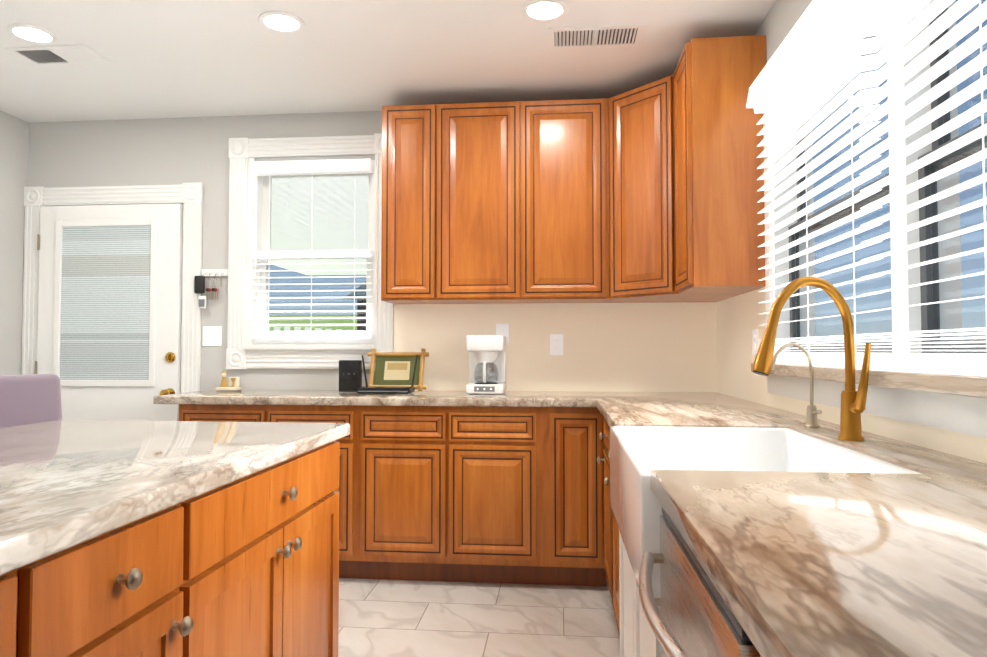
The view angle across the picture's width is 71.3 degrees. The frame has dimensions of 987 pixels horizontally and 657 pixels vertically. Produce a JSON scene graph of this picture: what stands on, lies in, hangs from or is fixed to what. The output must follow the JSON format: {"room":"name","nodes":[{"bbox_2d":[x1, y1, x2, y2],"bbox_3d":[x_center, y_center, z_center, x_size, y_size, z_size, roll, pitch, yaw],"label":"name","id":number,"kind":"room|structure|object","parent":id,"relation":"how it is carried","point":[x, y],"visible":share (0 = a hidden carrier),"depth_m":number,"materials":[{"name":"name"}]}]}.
{"room":"kitchen","nodes":[
{"label":"kitchen","id":0,"kind":"room"},
{"bbox_2d":[0,110,27,374],"bbox_3d":[-3.284,-0.154,0.858,0.150,2.665,7.100,0,-2,5],"label":"wall","id":1,"kind":"structure","parent":0,"point":[13,130],"depth_m":4.14,"materials":[{"name":"paint"}]},
{"bbox_2d":[28,111,715,391],"bbox_3d":[-0.818,-0.050,4.111,4.140,2.665,0.150,0,-2,5],"label":"wall","id":2,"kind":"structure","parent":0,"point":[690,346],"depth_m":4.01,"materials":[{"name":"paint"}]},
{"bbox_2d":[21,182,203,392],"bbox_3d":[-2.319,0.204,4.151,1.145,2.158,0.035,0,-2,5],"label":"door frame","id":3,"kind":"structure","parent":2,"relation":"in","point":[189,196],"depth_m":4.16,"materials":[{"name":"white wood"}]},
{"bbox_2d":[34,203,182,420],"bbox_3d":[-2.327,0.261,4.105,0.906,2.018,0.114,0,-2,5],"label":"back door","id":4,"kind":"structure","parent":3,"relation":"attached to","point":[109,314],"depth_m":4.13,"materials":[{"name":"white"}]},
{"bbox_2d":[194,269,227,308],"bbox_3d":[-1.681,-0.237,4.097,0.191,0.237,0.050,0,-2,5],"label":"key rack","id":5,"kind":"object","parent":2,"relation":"attached to","point":[199,284],"visible":0.98,"depth_m":4.08,"materials":[{"name":"white"}]},
{"bbox_2d":[203,327,221,345],"bbox_3d":[-1.682,0.047,4.105,0.116,0.116,0.016,0,-2,5],"label":"switch plate","id":6,"kind":"object","parent":2,"relation":"attached to","point":[212,336],"visible":1,"depth_m":4.11,"materials":[{"name":"white plastic"}]},
{"bbox_2d":[226,133,393,369],"bbox_3d":[-1.075,-0.449,4.121,1.010,1.384,0.205,0,-2,5],"label":"window","id":7,"kind":"structure","parent":2,"relation":"in","point":[250,198],"depth_m":4.08,"materials":[{"name":"white wood"}]},
{"bbox_2d":[250,159,372,337],"bbox_3d":[-1.067,-0.464,4.037,0.716,1.043,0.060,0,-2,5],"label":"window blinds","id":8,"kind":"object","parent":7,"relation":"attached to","point":[312,167],"visible":1,"depth_m":4.02,"materials":[{"name":"white plastic"}]},
{"bbox_2d":[381,98,609,303],"bbox_3d":[0.014,-0.678,3.808,1.218,1.060,0.328,0,-2,5],"label":"upper cabinet","id":9,"kind":"object","parent":2,"relation":"attached to","point":[495,203],"visible":1,"depth_m":3.65,"materials":[{"name":"brown wood"}]},
{"bbox_2d":[496,324,508,343],"bbox_3d":[0.050,0.032,3.944,0.072,0.116,0.008,0,-2,5],"label":"electrical outlet","id":10,"kind":"object","parent":2,"relation":"attached to","point":[502,329],"visible":0.65,"depth_m":3.94,"materials":[{"name":"white plastic"}]},
{"bbox_2d":[550,334,562,354],"bbox_3d":[0.359,0.091,3.912,0.072,0.116,0.008,0,-2,5],"label":"electrical outlet","id":11,"kind":"object","parent":2,"relation":"attached to","point":[556,344],"visible":1,"depth_m":3.91,"materials":[{"name":"white plastic"}]},
{"bbox_2d":[606,75,743,302],"bbox_3d":[0.911,-0.685,3.582,0.606,1.060,0.606,0,-2,5],"label":"upper cabinet","id":12,"kind":"object","parent":2,"relation":"attached to","point":[641,203],"visible":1,"depth_m":3.43,"materials":[{"name":"brown wood"}]},
{"bbox_2d":[0,0,775,122],"bbox_3d":[-1.143,-1.452,0.694,4.450,0.120,7.100,0,-2,5],"label":"ceiling","id":13,"kind":"structure","parent":0,"point":[186,58],"depth_m":3.30,"materials":[{"name":"white paint"}]},
{"bbox_2d":[6,23,57,43],"bbox_3d":[-2.056,-1.313,3.069,0.194,0.007,0.194,0,-2,5],"label":"recessed light","id":14,"kind":"object","parent":13,"relation":"in","point":[32,33],"visible":1,"depth_m":3.06,"materials":[{"name":"white glass"}]},
{"bbox_2d":[4,44,112,65],"bbox_3d":[-2.075,-1.305,3.291,0.400,0.009,0.200,0,-2,5],"label":"ceiling vent","id":15,"kind":"object","parent":13,"relation":"in","point":[72,54],"visible":1,"depth_m":3.28,"materials":[{"name":"white metal"}]},
{"bbox_2d":[258,11,304,32],"bbox_3d":[-0.912,-1.316,2.959,0.194,0.007,0.194,0,-2,5],"label":"recessed light","id":16,"kind":"object","parent":13,"relation":"in","point":[280,21],"visible":1,"depth_m":2.95,"materials":[{"name":"white glass"}]},
{"bbox_2d":[522,0,567,21],"bbox_3d":[0.213,-1.320,2.852,0.194,0.007,0.194,0,-2,5],"label":"recessed light","id":17,"kind":"object","parent":13,"relation":"in","point":[543,10],"visible":1,"depth_m":2.85,"materials":[{"name":"white glass"}]},
{"bbox_2d":[548,24,644,49],"bbox_3d":[0.458,-1.311,3.099,0.420,0.009,0.210,0,-2,5],"label":"ceiling vent","id":18,"kind":"object","parent":13,"relation":"in","point":[602,36],"visible":1,"depth_m":3.09,"materials":[{"name":"white metal"}]},
{"bbox_2d":[338,578,619,656],"bbox_3d":[-1.143,1.221,0.609,4.450,0.100,7.100,0,-2,5],"label":"floor","id":19,"kind":"structure","parent":0,"point":[394,618],"depth_m":2.93,"materials":[{"name":"tile"}]},
{"bbox_2d":[0,374,61,427],"bbox_3d":[-1.879,0.715,2.734,0.539,1.047,0.500,-1,-2,30],"label":"stool","id":20,"kind":"object","parent":19,"relation":"on","point":[29,399],"visible":0.15,"depth_m":2.93,"materials":[{"name":"purple fabric"}]},
{"bbox_2d":[0,432,349,656],"bbox_3d":[-0.994,0.726,0.445,0.762,0.878,3.510,0,-2,5],"label":"kitchen island","id":21,"kind":"object","parent":19,"relation":"on","point":[166,539],"depth_m":1.33,"materials":[{"name":"brown wood"}]},
{"bbox_2d":[0,420,349,567],"bbox_3d":[-1.125,0.266,0.472,1.000,0.040,3.570,0,-2,5],"label":"island countertop","id":22,"kind":"structure","parent":21,"relation":"on","point":[61,480],"depth_m":1.41,"materials":[{"name":"beige stone"}]},
{"bbox_2d":[179,404,278,421],"bbox_3d":[-1.319,0.831,3.751,0.526,0.878,0.598,0,-2,5],"label":"base cabinet","id":23,"kind":"object","parent":19,"relation":"on","point":[187,412],"depth_m":3.48,"materials":[{"name":"brown wood"}]},
{"bbox_2d":[153,389,708,406],"bbox_3d":[-0.332,0.368,3.655,2.730,0.040,0.632,0,-2,5],"label":"countertop","id":24,"kind":"structure","parent":23,"relation":"on","point":[244,396],"depth_m":3.45,"materials":[{"name":"stone"}]},
{"bbox_2d":[216,371,241,389],"bbox_3d":[-1.538,0.302,4.000,0.125,0.110,0.075,0,-2,5],"label":"figurine","id":25,"kind":"object","parent":24,"relation":"on","point":[234,383],"visible":1,"depth_m":3.99,"materials":[{"name":"beige"}]},
{"bbox_2d":[339,360,361,391],"bbox_3d":[-0.801,0.265,3.849,0.122,0.176,0.062,0,-2,5],"label":"black modem","id":26,"kind":"object","parent":24,"relation":"on","point":[350,375],"visible":0.85,"depth_m":3.82,"materials":[{"name":"black plastic"}]},
{"bbox_2d":[356,355,417,393],"bbox_3d":[-0.582,0.246,3.735,0.318,0.206,0.156,0,-2,5],"label":"router","id":27,"kind":"object","parent":24,"relation":"on","point":[366,389],"visible":1,"depth_m":3.67,"materials":[{"name":"black plastic"}]},
{"bbox_2d":[364,349,428,390],"bbox_3d":[-0.545,0.232,3.882,0.353,0.238,0.111,0,-2,5],"label":"picture frame","id":28,"kind":"object","parent":24,"relation":"on","point":[394,368],"visible":0.9,"depth_m":3.89,"materials":[{"name":"brown"}]},
{"bbox_2d":[466,335,505,393],"bbox_3d":[-0.038,0.194,3.747,0.200,0.312,0.251,0,-2,5],"label":"coffee maker","id":29,"kind":"object","parent":24,"relation":"on","point":[487,364],"visible":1,"depth_m":3.67,"materials":[{"name":"white plastic"}]},
{"bbox_2d":[279,405,358,578],"bbox_3d":[-0.911,0.830,3.712,0.528,0.878,0.598,0,-2,5],"label":"base cabinet","id":30,"kind":"object","parent":19,"relation":"on","point":[348,488],"depth_m":3.41,"materials":[{"name":"brown wood"}]},
{"bbox_2d":[359,406,458,581],"bbox_3d":[-0.395,0.828,3.663,0.507,0.878,0.598,0,-2,5],"label":"base cabinet","id":31,"kind":"object","parent":19,"relation":"on","point":[409,455],"depth_m":3.37,"materials":[{"name":"brown wood"}]},
{"bbox_2d":[459,406,546,584],"bbox_3d":[0.006,0.827,3.625,0.523,0.878,0.598,0,-2,5],"label":"base cabinet","id":32,"kind":"object","parent":19,"relation":"on","point":[512,495],"depth_m":3.33,"materials":[{"name":"brown wood"}]},
{"bbox_2d":[547,407,605,586],"bbox_3d":[0.417,0.826,3.585,0.303,0.878,0.598,0,-2,5],"label":"base cabinet","id":33,"kind":"object","parent":19,"relation":"on","point":[575,490],"depth_m":3.30,"materials":[{"name":"brown wood"}]},
{"bbox_2d":[593,392,986,656],"bbox_3d":[0.717,0.315,1.989,0.697,0.040,3.751,0,-2,5],"label":"countertop","id":34,"kind":"structure","parent":33,"relation":"on","point":[813,564],"depth_m":0.85,"materials":[{"name":"stone"}]},
{"bbox_2d":[610,426,921,598],"bbox_3d":[0.600,0.417,1.730,0.548,0.246,0.832,0,-2,5],"label":"farmhouse sink","id":35,"kind":"object","parent":34,"relation":"in","point":[638,454],"visible":0.38,"depth_m":2.02,"materials":[{"name":"white ceramic"}]},
{"bbox_2d":[771,342,821,427],"bbox_3d":[0.901,0.169,2.052,0.152,0.254,0.091,0,-2,5],"label":"filter faucet","id":36,"kind":"object","parent":34,"relation":"on","point":[812,412],"visible":0.98,"depth_m":2.06,"materials":[{"name":"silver metal"}]},
{"bbox_2d":[752,276,870,440],"bbox_3d":[0.803,0.076,1.761,0.297,0.421,0.129,0,-2,5],"label":"gooseneck faucet","id":37,"kind":"object","parent":34,"relation":"on","point":[853,403],"visible":1,"depth_m":1.75,"materials":[{"name":"gold metal"}]},
{"bbox_2d":[601,417,604,567],"bbox_3d":[0.821,0.804,2.914,0.668,0.878,0.567,0,-2,5],"label":"base cabinet","id":38,"kind":"object","parent":19,"relation":"on","point":[602,434],"depth_m":3.18,"materials":[{"name":"brown wood"}]},
{"bbox_2d":[605,420,619,639],"bbox_3d":[0.776,0.789,2.444,0.668,0.878,0.621,0,-2,5],"label":"base cabinet","id":39,"kind":"object","parent":19,"relation":"on","point":[611,547],"depth_m":2.75,"materials":[{"name":"brown wood"}]},
{"bbox_2d":[597,433,600,462],"bbox_3d":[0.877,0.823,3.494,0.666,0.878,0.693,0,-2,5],"label":"cabinet knobs","id":40,"kind":"object","parent":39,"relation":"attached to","point":[598,458],"depth_m":3.17,"materials":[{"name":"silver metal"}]},
{"bbox_2d":[619,531,660,656],"bbox_3d":[0.696,0.874,1.707,0.686,0.663,0.847,0,-2,5],"label":"base cabinet","id":41,"kind":"object","parent":19,"relation":"on","point":[638,638],"visible":0.19,"depth_m":1.79,"materials":[{"name":"white wood"}]},
{"bbox_2d":[638,507,759,656],"bbox_3d":[0.564,0.746,0.995,0.682,0.873,0.596,0,-2,5],"label":"dishwasher","id":42,"kind":"object","parent":19,"relation":"on","point":[694,616],"visible":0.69,"depth_m":1.00,"materials":[{"name":"grey metal"}]},
{"bbox_2d":[712,0,986,463],"bbox_3d":[0.997,-0.167,0.449,0.150,2.665,7.100,0,-2,5],"label":"wall","id":43,"kind":"structure","parent":0,"point":[734,319],"depth_m":2.89,"materials":[{"name":"paint"}]},
{"bbox_2d":[673,35,765,293],"bbox_3d":[1.003,-0.701,3.082,0.328,1.060,0.368,0,-2,5],"label":"upper cabinet","id":44,"kind":"object","parent":43,"relation":"attached to","point":[718,229],"visible":0.98,"depth_m":2.90,"materials":[{"name":"brown wood"}]},
{"bbox_2d":[752,330,757,355],"bbox_3d":[1.166,0.064,3.068,0.008,0.116,0.072,0,-2,5],"label":"outlet","id":45,"kind":"object","parent":43,"relation":"attached to","point":[754,342],"visible":0.96,"depth_m":3.06,"materials":[{"name":"white plastic"}]},
{"bbox_2d":[751,363,986,437],"bbox_3d":[1.006,0.171,1.794,0.087,0.125,2.100,0,-2,5],"label":"window sill","id":46,"kind":"structure","parent":43,"relation":"attached to","point":[954,403],"depth_m":1.65,"materials":[{"name":"stone"}]},
{"bbox_2d":[763,0,986,364],"bbox_3d":[1.116,-0.451,1.816,0.170,1.120,2.105,0,-2,5],"label":"window","id":47,"kind":"structure","parent":43,"relation":"in","point":[941,316],"depth_m":1.78,"materials":[{"name":"white"}]},
{"bbox_2d":[746,0,986,376],"bbox_3d":[1.000,-0.464,1.840,0.087,1.143,2.030,0,-2,5],"label":"window blinds","id":48,"kind":"object","parent":47,"relation":"attached to","point":[822,48],"visible":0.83,"depth_m":1.85,"materials":[{"name":"white plastic"}]},
{"label":"outside","id":49,"kind":"structure","parent":0,"visible":0},
{"bbox_2d":[269,315,356,333],"bbox_3d":[-14.988,0.632,43.360,42.500,4.800,75.200,0,-2,5],"label":"ground","id":50,"kind":"structure","parent":49,"point":[312,321],"depth_m":48.82,"materials":[{"name":"green plant"}]},
{"bbox_2d":[269,327,362,333],"bbox_3d":[-1.270,0.881,10.813,12.000,1.830,0.060,0,-2,5],"label":"fence","id":51,"kind":"object","parent":50,"relation":"on","point":[285,328],"depth_m":10.99,"materials":[{"name":"white"}]},
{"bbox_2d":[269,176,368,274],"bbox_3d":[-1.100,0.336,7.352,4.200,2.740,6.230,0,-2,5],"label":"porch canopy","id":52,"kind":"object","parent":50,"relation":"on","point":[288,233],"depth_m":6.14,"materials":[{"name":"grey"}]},
{"bbox_2d":[342,282,365,330],"bbox_3d":[-1.287,0.242,18.544,3.700,3.600,6.400,0,-2,5],"label":"barn","id":53,"kind":"object","parent":50,"relation":"on","point":[357,294],"depth_m":15.72,"materials":[{"name":"black"}]}
]}

